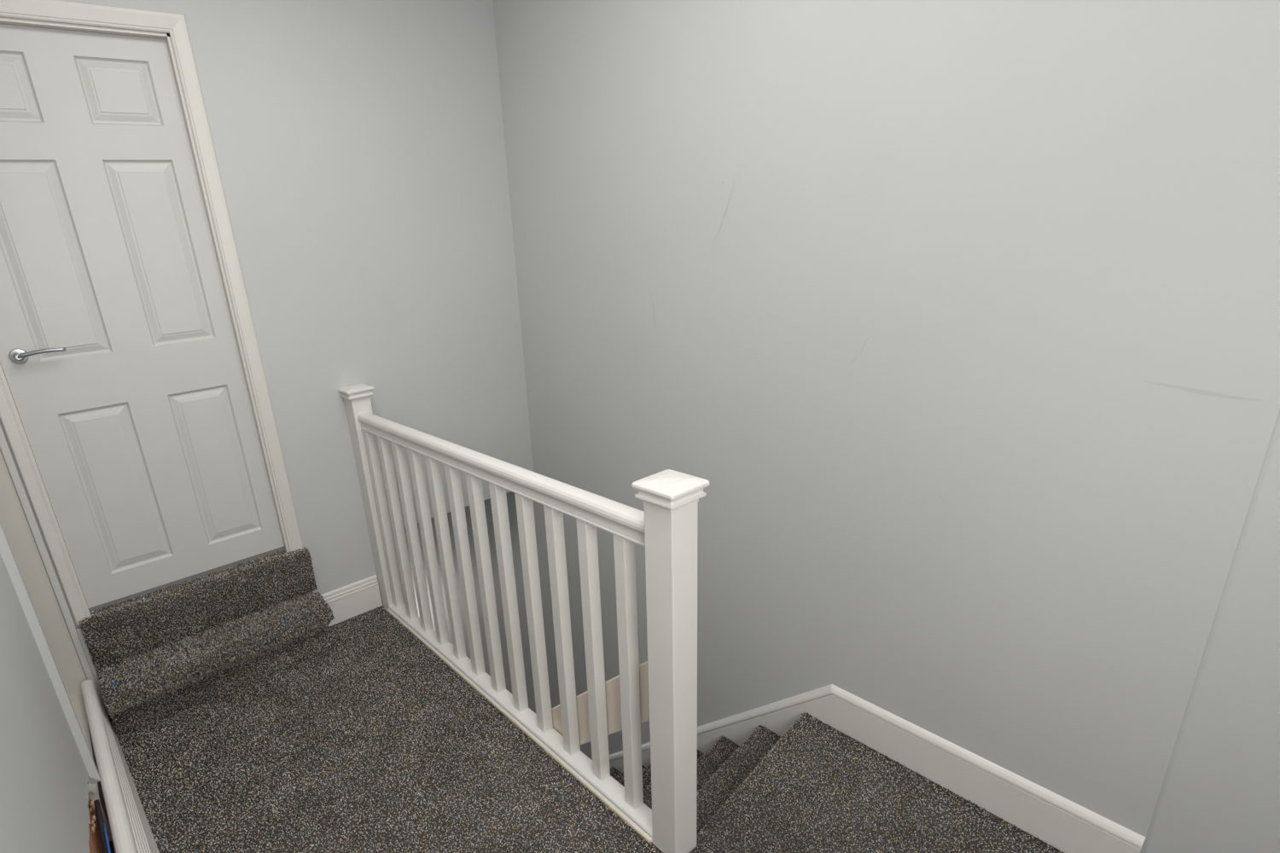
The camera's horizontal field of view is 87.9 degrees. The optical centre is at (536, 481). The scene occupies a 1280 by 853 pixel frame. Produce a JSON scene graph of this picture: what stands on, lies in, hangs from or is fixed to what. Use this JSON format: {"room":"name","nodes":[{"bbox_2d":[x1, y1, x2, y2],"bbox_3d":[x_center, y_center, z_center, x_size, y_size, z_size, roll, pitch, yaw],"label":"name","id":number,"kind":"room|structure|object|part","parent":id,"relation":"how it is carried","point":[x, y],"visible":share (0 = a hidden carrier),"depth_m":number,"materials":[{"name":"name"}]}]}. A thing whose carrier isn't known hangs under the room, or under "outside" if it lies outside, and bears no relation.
{"room":"stair landing","nodes":[
{"label":"stair landing","id":0,"kind":"room"},
{"bbox_2d":[0,522,102,852],"bbox_3d":[-0.837,0.034,0.692,0.170,3.100,3.700,-19,24,-33],"label":"wall","id":1,"kind":"structure","parent":0,"point":[48,766],"depth_m":1.48,"materials":[{"name":"grey paint"}]},
{"bbox_2d":[69,692,112,842],"bbox_3d":[-1.619,1.006,2.289,0.151,0.160,0.728,-19,24,-33],"label":"trim","id":2,"kind":"structure","parent":1,"relation":"attached to","point":[77,701],"depth_m":2.29,"materials":[{"name":"beige paint"}]},
{"bbox_2d":[88,790,95,832],"bbox_3d":[-1.288,0.955,1.900,0.015,0.071,0.260,-19,24,-33],"label":"rubble","id":3,"kind":"object","parent":1,"relation":"attached to","point":[91,803],"visible":0.98,"depth_m":1.88,"materials":[{"name":"beige stone"}]},
{"bbox_2d":[93,799,108,852],"bbox_3d":[-1.080,1.049,1.675,0.015,0.022,0.781,-19,24,-34],"label":"cable","id":4,"kind":"object","parent":1,"relation":"attached to","point":[97,806],"visible":0.84,"depth_m":1.87,"materials":[{"name":"black plastic"}]},
{"bbox_2d":[102,823,110,852],"bbox_3d":[-1.062,1.034,1.659,0.006,0.008,0.540,-19,24,-34],"label":"cable","id":5,"kind":"object","parent":1,"relation":"attached to","point":[103,824],"visible":1,"depth_m":1.81,"materials":[{"name":"blue plastic"}]},
{"bbox_2d":[80,680,159,852],"bbox_3d":[-1.202,1.040,1.978,0.116,0.200,1.658,-19,24,-34],"label":"baseboard","id":6,"kind":"structure","parent":1,"relation":"attached to","point":[130,830],"depth_m":2.08,"materials":[{"name":"white paint"}]},
{"bbox_2d":[108,840,115,852],"bbox_3d":[-0.724,1.447,1.198,0.150,0.090,3.700,-19,24,-33],"label":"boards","id":7,"kind":"object","parent":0,"point":[111,844],"depth_m":2.05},
{"bbox_2d":[0,0,533,671],"bbox_3d":[-1.067,-0.633,2.808,2.366,3.250,0.120,-19,24,-33],"label":"wall","id":8,"kind":"structure","parent":0,"point":[359,145],"depth_m":2.88,"materials":[{"name":"grey paint"}]},
{"bbox_2d":[0,448,87,697],"bbox_3d":[-1.909,-0.396,2.131,0.088,2.900,0.012,-19,24,-33],"label":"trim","id":9,"kind":"structure","parent":8,"relation":"attached to","point":[14,521],"depth_m":2.41,"materials":[{"name":"beige paint"}]},
{"bbox_2d":[0,424,110,715],"bbox_3d":[-1.855,-0.411,2.161,0.037,2.900,0.024,-19,24,-33],"label":"trim","id":10,"kind":"structure","parent":8,"relation":"attached to","point":[84,654],"depth_m":2.42,"materials":[{"name":"white paint"}]},
{"bbox_2d":[0,0,303,625],"bbox_3d":[-1.546,-0.533,2.461,0.786,2.015,0.121,-19,24,-33],"label":"door frame","id":11,"kind":"structure","parent":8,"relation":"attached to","point":[2,20],"depth_m":2.40,"materials":[{"name":"beige paint"}]},
{"bbox_2d":[0,23,284,608],"bbox_3d":[-1.522,-0.528,2.428,0.761,1.977,0.093,-19,24,-33],"label":"door","id":12,"kind":"structure","parent":11,"relation":"attached to","point":[120,360],"depth_m":2.41,"materials":[{"name":"white paint"}]},
{"bbox_3d":[-1.772,-0.427,2.245,0.053,0.053,0.046,-19,24,-33],"label":"handle","id":13,"kind":"part","parent":12,"relation":"part of","materials":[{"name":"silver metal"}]},
{"bbox_3d":[-1.705,-0.443,2.261,0.141,0.025,0.020,-15,22,-26],"label":"lever","id":14,"kind":"part","parent":12,"relation":"part of","materials":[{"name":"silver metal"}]},
{"bbox_2d":[88,546,285,614],"bbox_3d":[-1.476,0.401,2.815,0.762,0.032,0.104,-19,24,-33],"label":"trim","id":15,"kind":"structure","parent":8,"relation":"on","point":[209,572],"depth_m":2.75,"materials":[{"name":"white wood"}]},
{"bbox_2d":[320,575,382,626],"bbox_3d":[-0.909,0.587,3.203,0.304,0.169,0.016,-19,24,-33],"label":"baseboard","id":16,"kind":"structure","parent":8,"relation":"attached to","point":[346,602],"depth_m":3.21,"materials":[{"name":"white paint"}]},
{"bbox_2d":[109,605,663,852],"bbox_3d":[-0.163,1.308,1.600,1.267,0.226,3.703,-19,24,-33],"label":"floor","id":17,"kind":"structure","parent":0,"point":[374,743],"depth_m":2.26,"materials":[{"name":"grey carpet"}]},
{"bbox_2d":[78,546,337,737],"bbox_3d":[-1.316,0.649,2.737,0.892,0.450,0.288,-19,24,-33],"label":"steps","id":18,"kind":"structure","parent":17,"relation":"on","point":[160,657],"depth_m":2.70,"materials":[{"name":"grey carpet"}]},
{"bbox_2d":[91,549,286,616],"bbox_3d":[-1.429,0.418,2.755,0.760,0.014,0.055,-19,24,-33],"label":"floor","id":19,"kind":"structure","parent":18,"relation":"on","point":[142,597],"depth_m":2.73,"materials":[{"name":"grey carpet"}]},
{"bbox_2d":[690,844,713,852],"bbox_3d":[0.964,1.326,1.218,0.124,0.182,1.744,-19,24,-33],"label":"floor","id":20,"kind":"structure","parent":0,"point":[700,849],"depth_m":1.86,"materials":[{"name":"grey carpet"}]},
{"bbox_2d":[393,0,1279,852],"bbox_3d":[0.492,0.329,3.389,0.234,5.700,6.100,-19,24,-33],"label":"wall","id":21,"kind":"structure","parent":0,"point":[959,320],"depth_m":1.89,"materials":[{"name":"grey paint"}]},
{"bbox_2d":[609,684,1145,852],"bbox_3d":[0.750,1.802,3.500,0.018,2.578,3.346,-19,24,-33],"label":"baseboard","id":22,"kind":"structure","parent":21,"relation":"attached to","point":[1067,826],"depth_m":2.18,"materials":[{"name":"white paint"}]},
{"bbox_3d":[-0.186,0.936,2.644,0.047,0.218,1.899,-19,24,-33],"label":"floor","id":23,"kind":"structure","parent":0,"visible":0},
{"bbox_2d":[337,384,709,852],"bbox_3d":[-0.188,0.450,2.453,0.128,1.420,1.969,-19,24,-33],"label":"balustrade","id":24,"kind":"object","parent":23,"relation":"on","point":[666,528],"visible":1,"depth_m":2.06,"materials":[{"name":"white paint"}]},
{"bbox_3d":[-0.764,0.119,3.131,0.089,1.071,0.089,-19,24,-33],"label":"newel post","id":25,"kind":"part","parent":24,"relation":"part of","materials":[{"name":"white paint"}]},
{"bbox_3d":[-0.239,-0.075,2.271,0.060,0.075,1.774,-19,24,-33],"label":"handrail","id":26,"kind":"part","parent":24,"relation":"part of","materials":[{"name":"white paint"}]},
{"bbox_3d":[-0.175,0.822,2.586,0.072,0.027,1.774,-19,24,-33],"label":"rail","id":27,"kind":"part","parent":24,"relation":"part of","materials":[{"name":"white paint"}]},
{"bbox_2d":[551,661,649,744],"bbox_3d":[-0.016,1.000,2.528,0.018,1.519,1.410,-19,24,-33],"label":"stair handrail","id":28,"kind":"object","parent":24,"relation":"attached to","point":[613,702],"visible":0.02,"depth_m":2.00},
{"bbox_3d":[0.367,0.680,1.756,0.089,1.371,0.089,-19,24,-33],"label":"newel post","id":29,"kind":"part","parent":24,"relation":"part of","materials":[{"name":"white paint"}]},
{"bbox_3d":[0.244,3.145,4.025,0.966,0.130,6.100,-19,24,-33],"label":"floor","id":30,"kind":"structure","parent":0,"visible":0},
{"bbox_2d":[609,712,1064,852],"bbox_3d":[0.672,2.120,2.890,0.953,2.413,4.289,-19,24,-33],"label":"staircase","id":31,"kind":"structure","parent":30,"relation":"on","point":[815,788],"depth_m":2.17,"materials":[{"name":"grey carpet"}]}
]}

